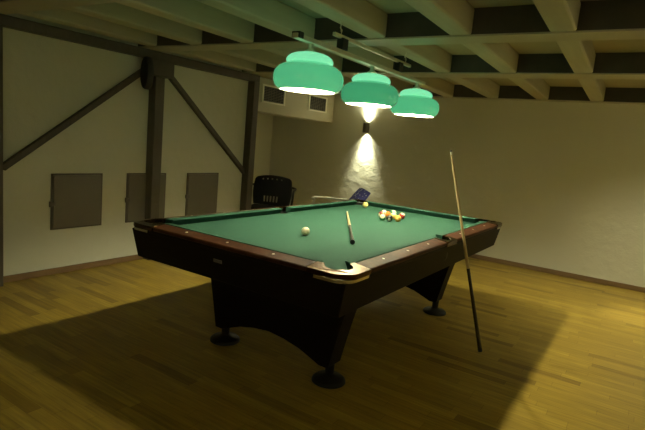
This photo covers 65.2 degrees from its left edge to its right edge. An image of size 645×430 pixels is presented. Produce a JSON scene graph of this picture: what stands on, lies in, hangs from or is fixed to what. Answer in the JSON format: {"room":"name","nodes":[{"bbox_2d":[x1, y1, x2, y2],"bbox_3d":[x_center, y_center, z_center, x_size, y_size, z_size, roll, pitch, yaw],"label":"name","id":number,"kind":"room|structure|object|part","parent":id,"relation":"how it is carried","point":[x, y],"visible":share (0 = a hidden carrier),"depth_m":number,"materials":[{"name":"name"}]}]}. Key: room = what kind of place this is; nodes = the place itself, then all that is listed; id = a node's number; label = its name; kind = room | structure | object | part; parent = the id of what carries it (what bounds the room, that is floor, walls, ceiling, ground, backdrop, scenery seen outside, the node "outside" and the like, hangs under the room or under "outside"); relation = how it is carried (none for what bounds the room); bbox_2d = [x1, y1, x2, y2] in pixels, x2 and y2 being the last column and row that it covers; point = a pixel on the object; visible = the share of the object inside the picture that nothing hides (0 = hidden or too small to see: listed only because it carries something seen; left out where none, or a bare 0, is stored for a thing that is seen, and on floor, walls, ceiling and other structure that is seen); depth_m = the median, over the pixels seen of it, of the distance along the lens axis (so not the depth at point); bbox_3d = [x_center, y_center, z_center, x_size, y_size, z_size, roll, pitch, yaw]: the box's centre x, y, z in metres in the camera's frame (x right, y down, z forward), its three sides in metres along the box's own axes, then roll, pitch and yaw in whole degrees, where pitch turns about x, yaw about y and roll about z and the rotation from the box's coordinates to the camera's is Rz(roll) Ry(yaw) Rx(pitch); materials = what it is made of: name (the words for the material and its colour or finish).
{"room":"games hall","nodes":[
{"label":"games hall","id":0,"kind":"room"},
{"bbox_2d":[3,13,248,275],"bbox_3d":[-2.995,-0.541,3.568,0.150,2.320,7.270,11,10,32],"label":"wall","id":1,"kind":"structure","parent":0,"point":[47,80],"depth_m":4.71,"materials":[{"name":"paint"}]},
{"bbox_2d":[3,254,142,282],"bbox_3d":[-3.055,0.592,3.645,0.018,0.055,7.165,11,10,32],"label":"baseboard","id":2,"kind":"structure","parent":1,"relation":"attached to","point":[33,274],"depth_m":4.68,"materials":[{"name":"brown wood"}]},
{"bbox_2d":[49,173,102,229],"bbox_3d":[-2.264,-0.130,4.650,0.040,0.505,0.523,11,10,32],"label":"hatch","id":3,"kind":"object","parent":1,"relation":"attached to","point":[76,198],"visible":1,"depth_m":4.64,"materials":[{"name":"paint"}]},
{"bbox_2d":[3,68,244,173],"bbox_3d":[-1.749,-0.953,5.207,0.050,1.084,2.924,11,10,32],"label":"diagonal beam","id":4,"kind":"structure","parent":1,"relation":"attached to","point":[69,121],"depth_m":4.70,"materials":[{"name":"brown wood"}]},
{"bbox_2d":[0,14,259,82],"bbox_3d":[-2.812,-1.453,3.368,0.085,0.085,7.270,11,10,32],"label":"wall plate","id":5,"kind":"object","parent":1,"relation":"attached to","point":[7,21],"visible":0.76,"depth_m":4.63,"materials":[{"name":"brown wood"}]},
{"bbox_2d":[125,173,165,222],"bbox_3d":[-1.848,-0.185,5.284,0.040,0.505,0.514,11,10,32],"label":"hatch","id":6,"kind":"object","parent":1,"relation":"attached to","point":[135,182],"visible":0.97,"depth_m":5.20,"materials":[{"name":"paint"}]},
{"bbox_2d":[185,173,218,215],"bbox_3d":[-1.417,-0.243,5.941,0.040,0.505,0.518,11,10,32],"label":"hatch","id":7,"kind":"object","parent":1,"relation":"attached to","point":[201,188],"visible":0.95,"depth_m":5.93,"materials":[{"name":"paint"}]},
{"bbox_2d":[258,77,334,121],"bbox_3d":[-0.495,-1.653,7.353,0.414,0.436,1.880,11,10,32],"label":"air duct","id":8,"kind":"object","parent":1,"relation":"attached to","point":[274,101],"visible":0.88,"depth_m":7.17,"materials":[{"name":"paint"}]},
{"bbox_3d":[-0.648,-1.603,6.753,0.014,0.235,0.495,11,10,32],"label":"vent frame","id":9,"kind":"part","parent":8,"relation":"part of","materials":[{"name":"paint"}]},
{"bbox_2d":[264,86,283,103],"bbox_3d":[-0.653,-1.604,6.756,0.002,0.189,0.427,11,10,32],"label":"vent","id":10,"kind":"object","parent":8,"relation":"attached to","point":[272,94],"depth_m":6.74,"materials":[{"name":"grey metal"}]},
{"bbox_3d":[-0.068,-1.681,7.637,0.014,0.235,0.495,11,10,32],"label":"vent frame","id":11,"kind":"part","parent":8,"relation":"part of","materials":[{"name":"paint"}]},
{"bbox_2d":[310,96,325,110],"bbox_3d":[-0.073,-1.682,7.639,0.002,0.189,0.427,11,10,32],"label":"vent","id":12,"kind":"object","parent":8,"relation":"attached to","point":[317,103],"depth_m":7.63,"materials":[{"name":"grey metal"}]},
{"bbox_2d":[251,113,272,203],"bbox_3d":[-1.532,-1.059,7.966,0.150,2.320,2.080,11,10,32],"label":"wall","id":13,"kind":"structure","parent":0,"point":[264,122],"depth_m":8.60,"materials":[{"name":"paint"}]},
{"bbox_2d":[0,257,644,429],"bbox_3d":[-0.170,1.030,2.998,8.355,0.100,9.480,11,10,32],"label":"floor","id":14,"kind":"structure","parent":0,"point":[127,345],"depth_m":3.29,"materials":[{"name":"brown wood"}]},
{"bbox_2d":[0,25,2,286],"bbox_3d":[-2.611,-0.432,3.955,0.110,2.061,0.158,11,10,32],"label":"column","id":15,"kind":"structure","parent":14,"relation":"on","point":[1,26],"depth_m":3.97,"materials":[{"name":"wood"}]},
{"bbox_2d":[143,76,164,259],"bbox_3d":[-1.765,-0.467,5.267,0.110,1.900,0.114,11,10,32],"label":"column","id":16,"kind":"structure","parent":14,"relation":"on","point":[156,92],"depth_m":5.19,"materials":[{"name":"wood"}]},
{"bbox_2d":[151,58,174,78],"bbox_3d":[-1.657,-1.484,5.121,0.130,0.156,0.282,11,10,32],"label":"column capital","id":17,"kind":"object","parent":16,"relation":"on","point":[164,69],"visible":0.64,"depth_m":5.09,"materials":[{"name":"brown wood"}]},
{"bbox_2d":[140,56,153,89],"bbox_3d":[-1.723,-1.393,4.952,0.133,0.316,0.066,11,10,32],"label":"round speaker","id":18,"kind":"object","parent":17,"relation":"attached to","point":[147,67],"visible":1,"depth_m":4.92},
{"bbox_2d":[141,59,147,85],"bbox_3d":[-1.739,-1.391,4.928,0.113,0.270,0.008,11,10,32],"label":"grille","id":19,"kind":"object","parent":18,"relation":"attached to","point":[144,65],"depth_m":4.92,"materials":[{"name":"black metal"}]},
{"bbox_2d":[240,81,259,209],"bbox_3d":[-0.951,-0.655,6.484,0.110,2.061,0.105,11,10,32],"label":"column","id":20,"kind":"structure","parent":14,"relation":"on","point":[253,87],"depth_m":6.41,"materials":[{"name":"brown wood"}]},
{"bbox_2d":[251,175,296,208],"bbox_3d":[-0.751,-0.106,7.030,0.741,0.864,0.587,6,8,3],"label":"garden chair","id":21,"kind":"object","parent":14,"relation":"on","point":[262,187],"visible":0.79,"depth_m":7.21,"materials":[{"name":"black plastic"}]},
{"bbox_3d":[-0.754,-0.097,6.992,0.540,0.030,0.440,6,8,3],"label":"seat","id":22,"kind":"part","parent":21,"relation":"part of","materials":[{"name":"black plastic"}]},
{"bbox_3d":[-0.409,-0.219,6.979,0.085,0.299,0.503,5,8,-4],"label":"armrest","id":23,"kind":"part","parent":21,"relation":"part of","materials":[{"name":"black plastic"}]},
{"bbox_2d":[132,199,501,388],"bbox_3d":[0.198,0.452,3.917,1.574,0.836,2.838,11,10,32],"label":"pool table","id":24,"kind":"object","parent":14,"relation":"on","point":[307,291],"visible":0.99,"depth_m":3.04,"materials":[{"name":"fabric"}]},
{"bbox_2d":[165,208,281,224],"bbox_3d":[-0.663,0.007,3.683,0.052,0.044,1.158,11,10,32],"label":"cushion","id":25,"kind":"object","parent":24,"relation":"on","point":[248,214],"depth_m":3.60,"materials":[{"name":"fabric"}]},
{"bbox_2d":[165,223,322,261],"bbox_3d":[-0.475,0.159,2.779,1.154,0.044,0.052,11,10,32],"label":"cushion","id":26,"kind":"object","parent":24,"relation":"on","point":[167,224],"depth_m":2.71,"materials":[{"name":"fabric"}]},
{"bbox_2d":[301,227,309,234],"bbox_3d":[-0.112,0.106,3.315,0.057,0.057,0.057,11,10,32],"label":"cue ball","id":27,"kind":"object","parent":24,"relation":"on","point":[305,230],"visible":1,"depth_m":3.29,"materials":[{"name":"beige plastic"}]},
{"bbox_2d":[286,200,356,211],"bbox_3d":[0.030,-0.086,4.739,0.052,0.044,1.158,11,10,32],"label":"cushion","id":28,"kind":"object","parent":24,"relation":"on","point":[350,203],"depth_m":4.65,"materials":[{"name":"fabric"}]},
{"bbox_2d":[346,211,354,243],"bbox_3d":[0.204,0.067,3.861,0.031,0.031,1.423,5,8,1],"label":"pool cue","id":29,"kind":"object","parent":24,"relation":"on","point":[352,241],"visible":1,"depth_m":3.47,"materials":[{"name":"wood"}]},
{"bbox_2d":[379,214,385,220],"bbox_3d":[0.508,0.020,4.275,0.057,0.057,0.057,0,10,-31],"label":"ball","id":30,"kind":"object","parent":24,"relation":"on","point":[382,217],"visible":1,"depth_m":4.25,"materials":[{"name":"white plastic"}]},
{"bbox_2d":[386,215,392,221],"bbox_3d":[0.566,0.028,4.256,0.057,0.057,0.057,1,9,-25],"label":"ball","id":31,"kind":"object","parent":24,"relation":"on","point":[389,218],"visible":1,"depth_m":4.24,"materials":[{"name":"plastic"}]},
{"bbox_2d":[345,236,435,269],"bbox_3d":[0.437,0.212,2.979,0.052,0.044,1.158,11,10,32],"label":"cushion","id":32,"kind":"object","parent":24,"relation":"on","point":[374,255],"depth_m":2.82,"materials":[{"name":"fabric"}]},
{"bbox_2d":[395,215,400,221],"bbox_3d":[0.642,0.030,4.290,0.057,0.057,0.057,0,10,-31],"label":"ball","id":33,"kind":"object","parent":24,"relation":"on","point":[397,218],"visible":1,"depth_m":4.27,"materials":[{"name":"yellow plastic"}]},
{"bbox_2d":[368,201,478,222],"bbox_3d":[0.943,-0.032,4.940,1.154,0.044,0.052,11,10,32],"label":"cushion","id":34,"kind":"object","parent":24,"relation":"on","point":[370,204],"depth_m":4.90,"materials":[{"name":"fabric"}]},
{"bbox_2d":[436,221,486,238],"bbox_3d":[1.130,0.119,4.035,0.052,0.044,1.158,11,10,32],"label":"cushion","id":35,"kind":"object","parent":24,"relation":"on","point":[441,235],"depth_m":3.87,"materials":[{"name":"fabric"}]},
{"bbox_2d":[311,188,370,202],"bbox_3d":[0.077,0.092,6.116,0.854,0.889,0.641,3,9,-15],"label":"garden chair","id":36,"kind":"object","parent":14,"relation":"on","point":[361,194],"visible":0.27,"depth_m":6.14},
{"bbox_3d":[0.064,-0.085,6.365,0.451,0.299,0.062,4,8,-8],"label":"armrest","id":37,"kind":"part","parent":36,"relation":"part of","materials":[{"name":"beige wood"}]},
{"bbox_3d":[0.321,-0.115,6.145,0.390,0.445,0.460,3,9,-15],"label":"backrest","id":38,"kind":"part","parent":36,"relation":"part of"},
{"bbox_2d":[450,150,481,351],"bbox_3d":[1.030,0.270,3.612,0.407,1.430,0.030,7,9,12],"label":"pool cue","id":39,"kind":"object","parent":14,"relation":"on","point":[479,346],"visible":1,"depth_m":3.61,"materials":[{"name":"wood"}]},
{"bbox_2d":[260,0,644,87],"bbox_3d":[0.048,-1.355,2.645,8.355,0.100,9.480,11,10,32],"label":"ceiling","id":40,"kind":"structure","parent":0,"point":[387,6],"depth_m":3.98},
{"bbox_2d":[0,0,129,14],"bbox_3d":[0.299,-1.095,1.981,6.850,0.172,0.230,11,10,32],"label":"ceiling beam","id":41,"kind":"structure","parent":40,"relation":"attached to","point":[6,6],"depth_m":3.40,"materials":[{"name":"paint"}]},
{"bbox_2d":[19,8,339,92],"bbox_3d":[-2.118,-1.625,4.025,0.145,0.160,9.060,10,10,30],"label":"ceiling beam","id":42,"kind":"structure","parent":40,"relation":"attached to","point":[62,16],"depth_m":4.47,"materials":[{"name":"beige wood"}]},
{"bbox_2d":[63,2,351,85],"bbox_3d":[-1.615,-1.531,3.703,0.145,0.160,9.060,10,10,30],"label":"ceiling beam","id":43,"kind":"structure","parent":40,"relation":"attached to","point":[114,12],"depth_m":4.09,"materials":[{"name":"beige wood"}]},
{"bbox_2d":[116,0,412,92],"bbox_3d":[-1.111,-1.437,3.380,0.145,0.160,9.060,10,10,30],"label":"ceiling beam","id":44,"kind":"structure","parent":40,"relation":"attached to","point":[193,13],"depth_m":3.75,"materials":[{"name":"beige wood"}]},
{"bbox_2d":[196,0,453,96],"bbox_3d":[-0.608,-1.344,3.058,0.145,0.160,9.060,10,10,30],"label":"ceiling beam","id":45,"kind":"structure","parent":40,"relation":"attached to","point":[274,15],"depth_m":3.54,"materials":[{"name":"beige wood"}]},
{"bbox_2d":[138,0,644,51],"bbox_3d":[1.101,-1.203,3.203,6.850,0.172,0.210,11,10,32],"label":"ceiling beam","id":46,"kind":"structure","parent":40,"relation":"attached to","point":[598,19],"depth_m":3.17,"materials":[{"name":"paint"}]},
{"bbox_2d":[293,0,499,97],"bbox_3d":[-0.104,-1.250,2.736,0.145,0.160,9.060,10,10,30],"label":"ceiling beam","id":47,"kind":"structure","parent":40,"relation":"attached to","point":[362,17],"depth_m":3.44,"materials":[{"name":"beige wood"}]},
{"bbox_2d":[292,24,425,84],"bbox_3d":[0.376,-1.162,3.628,0.060,0.189,1.910,11,10,32],"label":"rail","id":48,"kind":"object","parent":47,"relation":"hanging from","point":[341,49],"visible":1,"depth_m":3.40,"materials":[{"name":"metal"}]},
{"bbox_2d":[273,43,343,94],"bbox_3d":[-0.079,-0.877,3.004,0.422,0.274,0.422,11,10,32],"label":"pendant lamp","id":49,"kind":"object","parent":48,"relation":"hanging from","point":[309,71],"visible":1,"depth_m":2.86,"materials":[{"name":"green glass"}]},
{"bbox_3d":[-0.084,-0.820,3.012,0.422,0.156,0.422,11,10,32],"label":"lamp shade","id":50,"kind":"part","parent":49,"relation":"part of","materials":[{"name":"green glass"}]},
{"bbox_3d":[-0.074,-0.931,2.996,0.282,0.070,0.282,11,10,32],"label":"shade crown","id":51,"kind":"part","parent":49,"relation":"part of","materials":[{"name":"green glass"}]},
{"bbox_2d":[341,66,398,107],"bbox_3d":[0.348,-0.934,3.654,0.422,0.274,0.422,11,10,32],"label":"pendant lamp","id":52,"kind":"object","parent":48,"relation":"hanging from","point":[369,89],"visible":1,"depth_m":3.51,"materials":[{"name":"green glass"}]},
{"bbox_3d":[0.343,-0.877,3.663,0.422,0.156,0.422,11,10,32],"label":"lamp shade","id":53,"kind":"part","parent":52,"relation":"part of","materials":[{"name":"green glass"}]},
{"bbox_3d":[0.353,-0.989,3.646,0.282,0.070,0.282,11,10,32],"label":"shade crown","id":54,"kind":"part","parent":52,"relation":"part of","materials":[{"name":"green glass"}]},
{"bbox_2d":[367,66,376,72],"bbox_3d":[0.355,-1.004,3.644,0.068,0.133,0.068,11,10,32],"label":"socket","id":55,"kind":"object","parent":52,"relation":"attached to","point":[372,68],"depth_m":3.62,"materials":[{"name":"metal"}]},
{"bbox_2d":[390,83,439,117],"bbox_3d":[0.800,-0.995,4.342,0.422,0.274,0.422,11,10,32],"label":"pendant lamp","id":56,"kind":"object","parent":48,"relation":"hanging from","point":[415,101],"visible":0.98,"depth_m":4.20,"materials":[{"name":"green glass"}]},
{"bbox_3d":[0.794,-0.938,4.350,0.422,0.156,0.422,11,10,32],"label":"lamp shade","id":57,"kind":"part","parent":56,"relation":"part of","materials":[{"name":"green glass"}]},
{"bbox_3d":[0.805,-1.050,4.334,0.282,0.070,0.282,11,10,32],"label":"shade crown","id":58,"kind":"part","parent":56,"relation":"part of","materials":[{"name":"green glass"}]},
{"bbox_2d":[242,52,644,79],"bbox_3d":[1.428,-1.408,4.786,8.055,0.172,0.250,11,10,32],"label":"ceiling beam","id":59,"kind":"structure","parent":40,"relation":"attached to","point":[631,65],"depth_m":4.42,"materials":[{"name":"paint"}]},
{"bbox_2d":[404,0,549,99],"bbox_3d":[0.399,-1.156,2.414,0.145,0.160,9.060,10,10,30],"label":"ceiling beam","id":60,"kind":"structure","parent":40,"relation":"attached to","point":[455,17],"depth_m":3.22,"materials":[{"name":"beige wood"}]},
{"bbox_2d":[334,85,644,104],"bbox_3d":[2.517,-1.554,6.446,8.055,0.172,0.110,11,10,32],"label":"ceiling beam","id":61,"kind":"structure","parent":40,"relation":"attached to","point":[636,96],"depth_m":6.13,"materials":[{"name":"paint"}]},
{"bbox_2d":[532,0,605,100],"bbox_3d":[0.902,-1.063,2.092,0.145,0.160,9.060,10,10,30],"label":"ceiling beam","id":62,"kind":"structure","parent":40,"relation":"attached to","point":[558,15],"depth_m":3.23,"materials":[{"name":"beige wood"}]},
{"bbox_2d":[267,95,644,286],"bbox_3d":[2.492,-0.506,6.711,8.055,2.320,0.150,11,10,32],"label":"wall","id":63,"kind":"structure","parent":0,"point":[564,182],"depth_m":6.64,"materials":[{"name":"paint"}]},
{"bbox_2d":[363,123,369,132],"bbox_3d":[0.667,-1.325,7.681,0.094,0.144,0.109,11,10,32],"label":"wall sconce","id":64,"kind":"object","parent":63,"relation":"attached to","point":[366,126],"visible":1,"depth_m":7.64,"materials":[{"name":"black metal"}]},
{"bbox_2d":[470,254,644,292],"bbox_3d":[2.344,0.614,6.806,8.055,0.060,0.018,11,10,32],"label":"baseboard","id":65,"kind":"structure","parent":63,"relation":"attached to","point":[476,256],"depth_m":6.36,"materials":[{"name":"brown wood"}]}
]}

